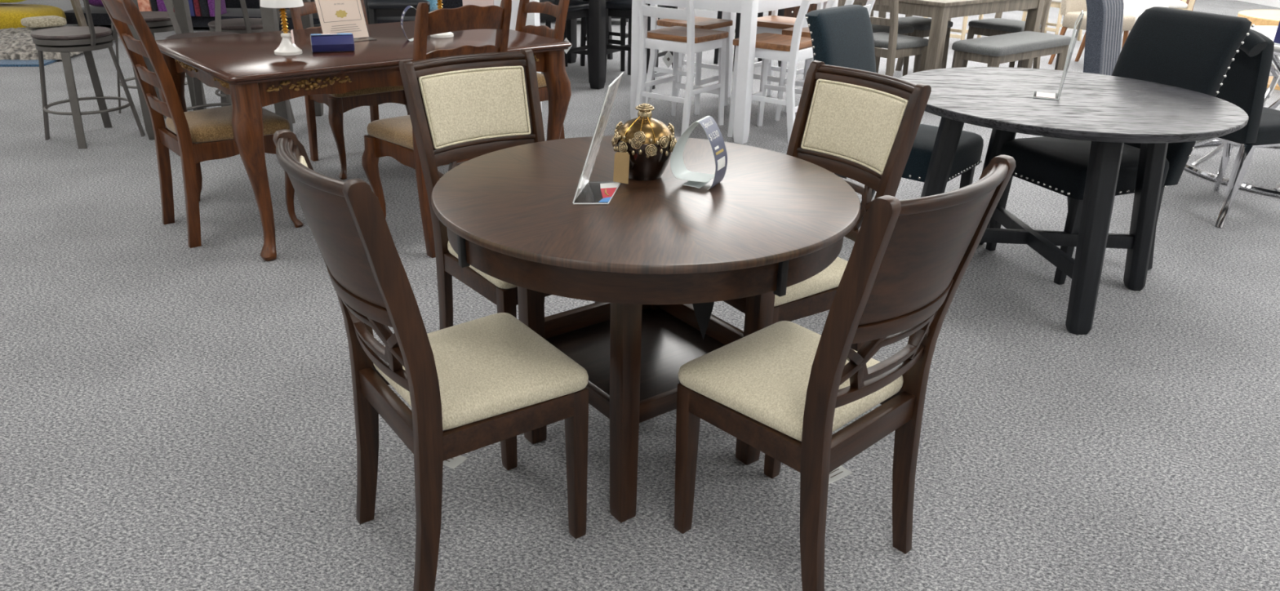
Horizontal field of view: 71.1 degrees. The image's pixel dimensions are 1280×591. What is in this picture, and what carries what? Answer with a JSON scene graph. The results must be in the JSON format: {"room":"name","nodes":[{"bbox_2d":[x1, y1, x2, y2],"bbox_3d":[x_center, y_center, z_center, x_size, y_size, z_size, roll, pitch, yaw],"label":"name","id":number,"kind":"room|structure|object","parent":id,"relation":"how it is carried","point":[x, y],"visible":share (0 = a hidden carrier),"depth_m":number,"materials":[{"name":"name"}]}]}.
{"room":"store","nodes":[
{"label":"store","id":0,"kind":"room"},
{"bbox_2d":[0,0,1279,590],"bbox_3d":[0.026,-1.137,6.063,20.000,0.050,20.000,1,24,0],"label":"floor","id":1,"kind":"structure","parent":0,"point":[175,416],"depth_m":2.63,"materials":[{"name":"grey carpet"}]},
{"bbox_2d":[0,59,60,66],"bbox_3d":[-6.168,-2.157,7.949,2.200,0.018,1.350,-2,24,-7],"label":"rug","id":2,"kind":"object","parent":1,"relation":"on","point":[3,63],"visible":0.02,"depth_m":7.53,"materials":[{"name":"blue fabric"}]},
{"bbox_2d":[0,26,119,59],"bbox_3d":[-6.074,-2.308,8.094,2.129,0.142,1.288,-2,24,-7],"label":"shag rug","id":3,"kind":"object","parent":2,"relation":"on","point":[17,43],"visible":0.36,"depth_m":7.79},
{"bbox_2d":[20,15,66,27],"bbox_3d":[-5.623,-2.583,8.453,0.240,0.090,0.340,20,30,36],"label":"bolster","id":4,"kind":"object","parent":3,"relation":"on","point":[44,21],"visible":1,"depth_m":8.38,"materials":[{"name":"beige fabric"}]},
{"bbox_2d":[0,3,66,29],"bbox_3d":[-6.518,-2.812,9.104,1.100,0.260,0.700,1,24,0],"label":"ottoman base","id":5,"kind":"object","parent":1,"relation":"on","point":[11,15],"visible":0.48,"depth_m":8.88,"materials":[{"name":"yellow fabric"}]},
{"bbox_2d":[0,0,25,2],"bbox_3d":[-6.509,-3.204,8.952,0.901,0.508,0.428,2,24,2],"label":"cushion","id":6,"kind":"object","parent":5,"relation":"on","point":[1,1],"visible":1,"depth_m":8.93,"materials":[{"name":"yellow fabric"}]},
{"bbox_2d":[70,0,87,26],"bbox_3d":[-5.674,-3.273,9.148,0.617,1.111,0.166,1,24,0],"label":"frame","id":7,"kind":"object","parent":1,"relation":"on","point":[76,4],"visible":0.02,"depth_m":9.26,"materials":[{"name":"grey wood"}]},
{"bbox_2d":[30,0,145,148],"bbox_3d":[-3.248,-1.417,5.230,0.527,1.005,0.507,15,27,28],"label":"stool","id":8,"kind":"object","parent":1,"relation":"on","point":[64,40],"visible":1,"depth_m":5.17,"materials":[{"name":"grey metal"}]},
{"bbox_2d":[109,0,187,118],"bbox_3d":[-3.261,-1.745,5.965,0.507,1.005,0.527,10,25,18],"label":"stool","id":9,"kind":"object","parent":1,"relation":"on","point":[157,21],"visible":0.27,"depth_m":5.85,"materials":[{"name":"grey paint"}]},
{"bbox_2d":[163,0,238,110],"bbox_3d":[-2.495,-1.370,5.163,0.507,1.005,0.527,-1,24,-5],"label":"stool","id":10,"kind":"object","parent":1,"relation":"on","point":[199,104],"visible":0.1,"depth_m":5.24,"materials":[{"name":"grey paint"}]},
{"bbox_2d":[101,0,303,248],"bbox_3d":[-1.875,-0.787,3.858,0.586,1.030,0.504,-19,31,-37],"label":"chair","id":11,"kind":"object","parent":1,"relation":"on","point":[211,130],"visible":0.73,"depth_m":3.75,"materials":[{"name":"brown wood"}]},
{"bbox_2d":[127,0,323,139],"bbox_3d":[-2.550,-1.586,5.540,0.874,1.090,0.764,0,24,-3],"label":"pub table","id":12,"kind":"object","parent":1,"relation":"on","point":[181,7],"visible":0.33,"depth_m":5.39,"materials":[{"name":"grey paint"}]},
{"bbox_2d":[208,0,295,124],"bbox_3d":[-2.479,-1.611,5.705,0.507,1.005,0.527,-12,27,-27],"label":"stool","id":13,"kind":"object","parent":1,"relation":"on","point":[246,24],"visible":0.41,"depth_m":5.55,"materials":[{"name":"grey paint"}]},
{"bbox_2d":[64,0,462,29],"bbox_3d":[-4.022,-3.495,9.607,4.200,1.200,0.780,1,24,0],"label":"bench","id":14,"kind":"object","parent":1,"relation":"on","point":[100,15],"visible":0.12,"depth_m":9.48,"materials":[{"name":"grey fabric"}]},
{"bbox_2d":[82,0,104,7],"bbox_3d":[-5.586,-3.323,9.437,0.620,0.540,0.309,-3,24,-9],"label":"cushion","id":15,"kind":"object","parent":14,"relation":"on","point":[93,2],"visible":0.27,"depth_m":9.38,"materials":[{"name":"fabric"}]},
{"bbox_2d":[137,0,152,11],"bbox_3d":[-5.173,-3.180,9.431,0.152,0.400,0.320,1,24,0],"label":"sample","id":16,"kind":"object","parent":14,"relation":"on","point":[144,5],"visible":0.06,"depth_m":9.33,"materials":[{"name":"fabric"}]},
{"bbox_2d":[150,0,158,11],"bbox_3d":[-5.059,-3.191,9.425,0.052,0.430,0.320,1,24,0],"label":"sample","id":17,"kind":"object","parent":14,"relation":"on","point":[153,2],"visible":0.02,"depth_m":9.33,"materials":[{"name":"fabric"}]},
{"bbox_2d":[156,0,167,11],"bbox_3d":[-4.975,-3.203,9.418,0.092,0.460,0.320,1,24,0],"label":"sample","id":18,"kind":"object","parent":14,"relation":"on","point":[161,5],"visible":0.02,"depth_m":9.33,"materials":[{"name":"purple fabric"}]},
{"bbox_2d":[187,0,195,16],"bbox_3d":[-4.670,-3.182,9.425,0.042,0.430,0.320,1,24,0],"label":"sample","id":19,"kind":"object","parent":14,"relation":"on","point":[191,4],"visible":0.33,"depth_m":9.34,"materials":[{"name":"blue fabric"}]},
{"bbox_2d":[193,0,201,16],"bbox_3d":[-4.611,-3.195,9.418,0.052,0.460,0.320,1,24,0],"label":"sample","id":20,"kind":"object","parent":14,"relation":"on","point":[197,3],"visible":0.45,"depth_m":9.34,"materials":[{"name":"red fabric"}]},
{"bbox_2d":[199,0,209,16],"bbox_3d":[-4.538,-3.166,9.431,0.072,0.400,0.320,1,24,0],"label":"sample","id":21,"kind":"object","parent":14,"relation":"on","point":[203,3],"visible":0.49,"depth_m":9.34,"materials":[{"name":"black fabric"}]},
{"bbox_2d":[207,0,226,16],"bbox_3d":[-4.468,-3.178,9.425,0.042,0.430,0.320,1,24,0],"label":"sample","id":22,"kind":"object","parent":14,"relation":"on","point":[211,2],"visible":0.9,"depth_m":9.36,"materials":[{"name":"purple fabric"}]},
{"bbox_2d":[426,0,438,11],"bbox_3d":[-2.280,-3.117,9.364,0.360,0.349,0.264,6,24,9],"label":"cushion","id":23,"kind":"object","parent":14,"relation":"on","point":[433,6],"visible":0.11,"depth_m":9.28,"materials":[{"name":"fabric"}]},
{"bbox_2d":[311,0,367,26],"bbox_3d":[-2.668,-2.573,7.795,0.469,1.051,0.553,15,27,27],"label":"bar chair","id":24,"kind":"object","parent":1,"relation":"on","point":[365,2],"visible":0.03,"depth_m":7.85,"materials":[{"name":"black paint"}]},
{"bbox_2d":[289,0,409,179],"bbox_3d":[-1.571,-1.226,4.855,0.504,1.030,0.586,-19,31,-37],"label":"chair","id":25,"kind":"object","parent":1,"relation":"on","point":[338,104],"visible":0.43,"depth_m":4.74,"materials":[{"name":"brown wood"}]},
{"bbox_2d":[155,20,572,261],"bbox_3d":[-1.289,-0.841,4.339,1.604,0.760,1.101,-19,31,-37],"label":"dining table","id":26,"kind":"object","parent":1,"relation":"on","point":[246,67],"visible":0.7,"depth_m":3.77,"materials":[{"name":"brown wood"}]},
{"bbox_2d":[260,0,303,55],"bbox_3d":[-1.498,-1.188,3.761,0.172,0.335,0.172,1,24,0],"label":"table lamp","id":27,"kind":"object","parent":26,"relation":"on","point":[287,46],"visible":1,"depth_m":3.78,"materials":[{"name":"white ceramic"}]},
{"bbox_2d":[310,32,355,52],"bbox_3d":[-1.335,-1.101,3.890,0.176,0.074,0.099,-7,25,-18],"label":"box","id":28,"kind":"object","parent":26,"relation":"on","point":[342,42],"visible":1,"depth_m":3.86,"materials":[{"name":"blue cardboard"}]},
{"bbox_2d":[315,0,376,41],"bbox_3d":[-1.376,-1.334,4.150,0.157,0.290,0.230,23,32,40],"label":"paper sign","id":29,"kind":"object","parent":26,"relation":"on","point":[335,16],"visible":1,"depth_m":4.18,"materials":[{"name":"beige paper"}]},
{"bbox_2d":[400,5,416,40],"bbox_3d":[-1.069,-1.282,4.217,0.104,0.154,0.060,-8,26,-20],"label":"folded card","id":30,"kind":"object","parent":26,"relation":"on","point":[407,7],"visible":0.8,"depth_m":4.19,"materials":[{"name":"white paper"}]},
{"bbox_2d":[430,0,453,37],"bbox_3d":[-0.963,-1.418,4.305,0.172,0.335,0.172,1,24,0],"label":"table lamp","id":31,"kind":"object","parent":26,"relation":"on","point":[449,34],"visible":0.32,"depth_m":4.32,"materials":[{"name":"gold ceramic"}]},
{"bbox_2d":[365,0,430,24],"bbox_3d":[-1.917,-2.232,7.068,0.469,1.051,0.554,-7,25,-18],"label":"bar chair","id":32,"kind":"object","parent":1,"relation":"on","point":[375,8],"visible":0.44,"depth_m":6.80,"materials":[{"name":"black paint"}]},
{"bbox_2d":[272,128,588,590],"bbox_3d":[-0.434,0.131,1.956,0.535,0.962,0.432,-16,29,-33],"label":"dining chair","id":33,"kind":"object","parent":1,"relation":"on","point":[490,380],"visible":1,"depth_m":1.86,"materials":[{"name":"brown wood"}]},
{"bbox_2d":[443,455,467,469],"bbox_3d":[-0.447,0.302,2.054,0.080,0.170,0.050,15,27,27],"label":"tag","id":34,"kind":"object","parent":33,"relation":"hanging from","point":[452,463],"visible":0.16,"depth_m":2.08,"materials":[{"name":"white paper"}]},
{"bbox_2d":[361,0,511,257],"bbox_3d":[-0.845,-0.744,3.813,0.504,1.030,0.586,-19,31,-37],"label":"chair","id":35,"kind":"object","parent":1,"relation":"on","point":[393,137],"visible":0.32,"depth_m":3.63,"materials":[{"name":"brown wood"}]},
{"bbox_2d":[399,48,597,329],"bbox_3d":[-0.391,-0.212,2.728,0.432,0.962,0.535,-17,30,-35],"label":"dining chair","id":36,"kind":"object","parent":1,"relation":"on","point":[460,107],"visible":0.63,"depth_m":2.71,"materials":[{"name":"brown wood"}]},
{"bbox_2d":[462,0,542,111],"bbox_3d":[-0.910,-1.767,5.955,0.460,1.150,0.300,1,24,0],"label":"counter chair","id":37,"kind":"object","parent":1,"relation":"on","point":[533,19],"visible":0.08,"depth_m":5.76,"materials":[{"name":"white paint"}]},
{"bbox_2d":[515,0,569,138],"bbox_3d":[-0.699,-1.267,4.992,0.586,1.030,0.504,-19,31,-37],"label":"chair","id":38,"kind":"object","parent":1,"relation":"on","point":[559,11],"visible":0.24,"depth_m":4.98,"materials":[{"name":"brown wood"}]},
{"bbox_2d":[539,0,589,82],"bbox_3d":[-0.699,-2.180,7.015,0.469,1.051,0.554,15,27,27],"label":"bar chair","id":39,"kind":"object","parent":1,"relation":"on","point":[576,8],"visible":0.28,"depth_m":6.99,"materials":[{"name":"black paint"}]},
{"bbox_2d":[564,37,571,53],"bbox_3d":[-0.557,-1.889,6.773,0.088,0.120,0.003,1,24,0],"label":"price tag","id":40,"kind":"object","parent":39,"relation":"hanging from","point":[566,51],"visible":0.29,"depth_m":6.78,"materials":[{"name":"white paper"}]},
{"bbox_2d":[564,25,567,66],"bbox_3d":[-0.979,-2.513,7.745,0.553,1.051,0.469,15,27,27],"label":"bar chair","id":41,"kind":"object","parent":1,"relation":"on","point":[565,31],"visible":0.06,"depth_m":7.95,"materials":[{"name":"black paint"}]},
{"bbox_2d":[580,0,627,71],"bbox_3d":[-0.195,-2.583,7.943,0.469,1.051,0.553,15,27,27],"label":"bar chair","id":42,"kind":"object","parent":1,"relation":"on","point":[623,35],"visible":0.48,"depth_m":7.89,"materials":[{"name":"black paint"}]},
{"bbox_2d":[565,0,659,89],"bbox_3d":[-0.482,-2.312,7.481,0.974,0.920,0.974,15,27,27],"label":"bar table","id":43,"kind":"object","parent":1,"relation":"on","point":[597,8],"visible":0.5,"depth_m":7.00,"materials":[{"name":"black paint"}]},
{"bbox_2d":[611,16,628,25],"bbox_3d":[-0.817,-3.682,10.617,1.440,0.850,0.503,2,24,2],"label":"bar chair","id":44,"kind":"object","parent":1,"relation":"on","point":[613,17],"visible":0.03,"depth_m":10.55,"materials":[{"name":"black paint"}]},
{"bbox_2d":[604,0,677,88],"bbox_3d":[0.035,-2.250,7.207,0.554,1.051,0.469,15,27,27],"label":"bar chair","id":45,"kind":"object","parent":1,"relation":"on","point":[616,8],"visible":0.41,"depth_m":7.13,"materials":[{"name":"black paint"}]},
{"bbox_2d":[431,135,860,522],"bbox_3d":[0.007,0.080,2.342,1.026,0.760,1.026,-13,28,-29],"label":"round dining table","id":46,"kind":"object","parent":1,"relation":"on","point":[662,246],"visible":0.91,"depth_m":2.05,"materials":[{"name":"brown wood"}]},
{"bbox_2d":[572,71,623,204],"bbox_3d":[-0.096,-0.368,2.078,0.081,0.266,0.207,5,24,7],"label":"sign holder","id":47,"kind":"object","parent":46,"relation":"on","point":[586,193],"visible":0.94,"depth_m":2.09,"materials":[{"name":"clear plastic"}]},
{"bbox_2d":[598,196,611,202],"bbox_3d":[-0.081,-0.222,2.069,0.022,0.001,0.044,5,24,7],"label":"print","id":48,"kind":"object","parent":47,"relation":"on","point":[601,199],"depth_m":2.07},
{"bbox_2d":[600,187,616,198],"bbox_3d":[-0.075,-0.243,2.116,0.039,0.001,0.086,1,24,0],"label":"print","id":49,"kind":"object","parent":47,"relation":"on","point":[606,193],"depth_m":2.12},
{"bbox_2d":[545,307,724,400],"bbox_3d":[0.005,0.155,2.375,0.429,0.016,0.429,-16,29,-34],"label":"shelf","id":50,"kind":"object","parent":46,"relation":"attached to","point":[668,340],"depth_m":2.39,"materials":[{"name":"brown wood"}]},
{"bbox_2d":[611,103,676,183],"bbox_3d":[0.012,-0.384,2.224,0.163,0.183,0.168,-1,24,-5],"label":"ginger jar","id":51,"kind":"object","parent":46,"relation":"on","point":[644,145],"visible":0.98,"depth_m":2.18,"materials":[{"name":"brown metal"}]},
{"bbox_2d":[670,115,727,189],"bbox_3d":[0.145,-0.351,2.185,0.121,0.163,0.075,13,26,24],"label":"folded card","id":52,"kind":"object","parent":46,"relation":"on","point":[697,180],"visible":1,"depth_m":2.19,"materials":[{"name":"paper"}]},
{"bbox_2d":[692,302,714,340],"bbox_3d":[0.149,-0.046,2.171,0.090,0.335,0.023,1,24,0],"label":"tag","id":53,"kind":"object","parent":46,"relation":"hanging from","point":[703,311],"visible":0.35,"depth_m":2.21,"materials":[{"name":"black plastic"}]},
{"bbox_2d":[634,0,728,135],"bbox_3d":[0.258,-1.595,5.790,0.429,1.020,0.531,18,29,32],"label":"counter chair","id":54,"kind":"object","parent":1,"relation":"on","point":[697,40],"visible":0.96,"depth_m":5.72,"materials":[{"name":"white paint"}]},
{"bbox_2d":[645,4,733,115],"bbox_3d":[0.331,-1.873,6.415,0.531,1.020,0.429,18,29,32],"label":"counter chair","id":55,"kind":"object","parent":1,"relation":"on","point":[722,24],"visible":0.48,"depth_m":6.38,"materials":[{"name":"white paint"}]},
{"bbox_2d":[662,50,672,67],"bbox_3d":[0.197,-1.633,6.189,0.088,0.120,0.003,1,24,0],"label":"price tag","id":56,"kind":"object","parent":55,"relation":"hanging from","point":[668,58],"visible":0.86,"depth_m":6.19,"materials":[{"name":"white paper"}]},
{"bbox_2d":[630,0,838,144],"bbox_3d":[0.650,-1.661,6.090,0.904,0.910,1.224,18,29,32],"label":"table","id":57,"kind":"object","parent":1,"relation":"on","point":[748,10],"visible":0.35,"depth_m":5.51,"materials":[{"name":"white paint"}]},
{"bbox_2d":[713,8,784,69],"bbox_3d":[1.024,-2.581,8.000,0.554,1.051,0.469,-7,25,-18],"label":"bar chair","id":58,"kind":"object","parent":1,"relation":"on","point":[780,11],"visible":0.13,"depth_m":7.92,"materials":[{"name":"black paint"}]},
{"bbox_2d":[727,0,836,146],"bbox_3d":[0.902,-1.490,5.585,0.531,1.020,0.429,18,29,32],"label":"counter chair","id":59,"kind":"object","parent":1,"relation":"on","point":[793,49],"visible":0.53,"depth_m":5.47,"materials":[{"name":"white paint"}]},
{"bbox_2d":[753,1,823,112],"bbox_3d":[1.061,-1.917,6.551,0.429,1.020,0.531,18,29,32],"label":"counter chair","id":60,"kind":"object","parent":1,"relation":"on","point":[773,24],"visible":0.38,"depth_m":6.47,"materials":[{"name":"white paint"}]},
{"bbox_2d":[768,3,817,17],"bbox_3d":[2.078,-3.535,10.435,1.140,0.850,0.503,5,24,9],"label":"dresser","id":61,"kind":"object","parent":1,"relation":"on","point":[793,11],"visible":0.2,"depth_m":10.35,"materials":[{"name":"brown wood"}]},
{"bbox_2d":[774,0,875,120],"bbox_3d":[1.276,-1.684,6.040,0.531,1.020,0.429,18,29,32],"label":"counter chair","id":62,"kind":"object","parent":1,"relation":"on","point":[869,4],"visible":0.17,"depth_m":6.07,"materials":[{"name":"white paint"}]},
{"bbox_2d":[723,60,931,351],"bbox_3d":[0.460,-0.153,2.637,0.535,0.962,0.432,-14,28,-30],"label":"dining chair","id":63,"kind":"object","parent":1,"relation":"on","point":[860,126],"visible":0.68,"depth_m":2.56,"materials":[{"name":"brown wood"}]},
{"bbox_2d":[674,155,1015,590],"bbox_3d":[0.401,0.159,1.936,0.432,0.962,0.535,-20,32,-39],"label":"dining chair","id":64,"kind":"object","parent":1,"relation":"on","point":[782,388],"visible":1,"depth_m":1.82,"materials":[{"name":"brown wood"}]},
{"bbox_2d":[828,465,852,484],"bbox_3d":[0.445,0.333,2.030,0.080,0.170,0.050,-15,29,-32],"label":"tag","id":65,"kind":"object","parent":64,"relation":"hanging from","point":[841,472],"visible":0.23,"depth_m":2.06,"materials":[{"name":"white paper"}]},
{"bbox_2d":[837,0,914,76],"bbox_3d":[1.890,-2.227,7.336,0.469,0.981,0.554,-18,30,-36],"label":"dining chair","id":66,"kind":"object","parent":1,"relation":"on","point":[904,29],"visible":0.19,"depth_m":7.24,"materials":[{"name":"grey wood"}]},
{"bbox_2d":[844,0,928,76],"bbox_3d":[1.800,-1.911,6.624,0.554,0.981,0.469,-18,30,-36],"label":"dining chair","id":67,"kind":"object","parent":1,"relation":"on","point":[899,46],"visible":0.5,"depth_m":6.47,"materials":[{"name":"grey wood"}]},
{"bbox_2d":[804,4,983,209],"bbox_3d":[1.092,-0.716,3.917,0.710,0.981,0.488,19,30,35],"label":"upholstered chair","id":68,"kind":"object","parent":1,"relation":"on","point":[842,36],"visible":0.43,"depth_m":3.80,"materials":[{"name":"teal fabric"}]},
{"bbox_2d":[878,11,953,72],"bbox_3d":[2.337,-2.382,7.706,0.469,0.981,0.554,-18,30,-36],"label":"dining chair","id":69,"kind":"object","parent":1,"relation":"on","point":[922,25],"visible":0.35,"depth_m":7.58,"materials":[{"name":"grey wood"}]},
{"bbox_2d":[841,0,1044,70],"bbox_3d":[2.416,-2.053,7.243,1.474,0.760,0.924,-18,30,-36],"label":"dining table","id":70,"kind":"object","parent":1,"relation":"on","point":[940,11],"visible":0.41,"depth_m":6.56,"materials":[{"name":"grey wood"}]},
{"bbox_2d":[923,13,983,39],"bbox_3d":[3.352,-3.136,9.447,0.489,0.981,0.569,20,30,36],"label":"chair","id":71,"kind":"object","parent":1,"relation":"on","point":[963,30],"visible":0.1,"depth_m":9.30,"materials":[{"name":"beige wood"}]},
{"bbox_2d":[960,0,1052,68],"bbox_3d":[3.187,-2.373,7.705,0.554,1.001,0.489,-18,30,-36],"label":"dining chair","id":72,"kind":"object","parent":1,"relation":"on","point":[997,25],"visible":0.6,"depth_m":7.63,"materials":[{"name":"grey fabric"}]},
{"bbox_2d":[951,31,1072,70],"bbox_3d":[2.812,-1.713,6.832,1.124,0.490,0.382,-18,30,-36],"label":"bench","id":73,"kind":"object","parent":1,"relation":"on","point":[993,51],"visible":0.86,"depth_m":6.57,"materials":[{"name":"grey fabric"}]},
{"bbox_2d":[1021,0,1082,40],"bbox_3d":[4.716,-3.387,10.078,0.569,0.981,0.489,-15,29,-32],"label":"chair","id":74,"kind":"object","parent":1,"relation":"on","point":[1055,3],"visible":0.26,"depth_m":9.94,"materials":[{"name":"beige wood"}]},
{"bbox_2d":[899,66,1248,334],"bbox_3d":[1.560,-0.401,3.499,1.202,0.760,1.202,22,31,39],"label":"round dining table","id":75,"kind":"object","parent":1,"relation":"on","point":[1108,112],"visible":0.88,"depth_m":3.24,"materials":[{"name":"black wood"}]},
{"bbox_2d":[1032,9,1084,99],"bbox_3d":[1.517,-0.876,3.253,0.112,0.303,0.124,11,26,21],"label":"sign holder","id":76,"kind":"object","parent":75,"relation":"on","point":[1042,95],"visible":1,"depth_m":3.25,"materials":[{"name":"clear plastic"}]},
{"bbox_2d":[1048,0,1135,64],"bbox_3d":[4.258,-2.620,8.413,0.478,0.923,0.572,-12,27,-27],"label":"chair","id":77,"kind":"object","parent":1,"relation":"on","point":[1070,10],"visible":0.47,"depth_m":8.41,"materials":[{"name":"brown wood"}]},
{"bbox_2d":[1083,0,1124,75],"bbox_3d":[2.791,-1.282,5.104,0.746,1.117,0.480,19,30,34],"label":"chair","id":78,"kind":"object","parent":1,"relation":"on","point":[1104,18],"visible":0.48,"depth_m":5.00,"materials":[{"name":"fabric"}]},
{"bbox_2d":[986,6,1254,284],"bbox_3d":[1.940,-0.635,3.722,0.735,1.026,0.488,-8,26,-20],"label":"upholstered chair","id":79,"kind":"object","parent":1,"relation":"on","point":[1195,51],"visible":0.56,"depth_m":3.60,"materials":[{"name":"black fabric"}]},
{"bbox_2d":[1121,0,1170,34],"bbox_3d":[4.827,-2.690,8.598,0.478,0.923,0.572,10,25,18],"label":"chair","id":80,"kind":"object","parent":1,"relation":"on","point":[1135,8],"visible":0.22,"depth_m":8.69,"materials":[{"name":"fabric"}]},
{"bbox_2d":[1168,0,1195,10],"bbox_3d":[5.717,-3.184,9.674,0.569,0.981,0.489,10,25,18],"label":"chair","id":81,"kind":"object","parent":1,"relation":"on","point":[1179,4],"visible":0.17,"depth_m":9.48,"materials":[{"name":"beige wood"}]},
{"bbox_2d":[1184,25,1279,197],"bbox_3d":[3.885,-1.061,5.094,1.358,0.759,1.358,1,24,0],"label":"table","id":82,"kind":"object","parent":1,"relation":"on","point":[1269,31],"visible":0.28,"depth_m":5.19,"materials":[{"name":"silver metal"}]},
{"bbox_2d":[1273,20,1279,44],"bbox_3d":[3.393,-1.433,4.650,0.080,0.260,0.140,-3,24,-9],"label":"card stand","id":83,"kind":"object","parent":82,"relation":"on","point":[1277,38],"visible":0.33,"depth_m":4.73,"materials":[{"name":"plastic"}]},
{"bbox_2d":[1213,28,1279,227],"bbox_3d":[2.925,-0.870,4.407,0.694,0.941,0.520,-7,25,-18],"label":"chair","id":84,"kind":"object","parent":1,"relation":"on","point":[1244,86],"visible":0.34,"depth_m":4.15,"materials":[{"name":"black fabric"}]},
{"bbox_2d":[1237,9,1279,89],"bbox_3d":[5.769,-2.090,7.715,1.200,0.580,1.200,1,24,0],"label":"round side table","id":85,"kind":"object","parent":1,"relation":"on","point":[1258,17],"visible":0.52,"depth_m":7.67,"materials":[{"name":"brown wood"}]},
{"bbox_3d":[10.108,-2.439,5.380,0.100,3.300,20.000,1,24,0],"label":"wall","id":86,"kind":"structure","parent":0,"visible":0},
{"bbox_2d":[1238,0,1279,8],"bbox_3d":[10.015,-0.980,6.032,0.020,0.100,20.000,1,24,0],"label":"baseboard","id":87,"kind":"structure","parent":86,"relation":"attached to","point":[1276,3],"depth_m":14.43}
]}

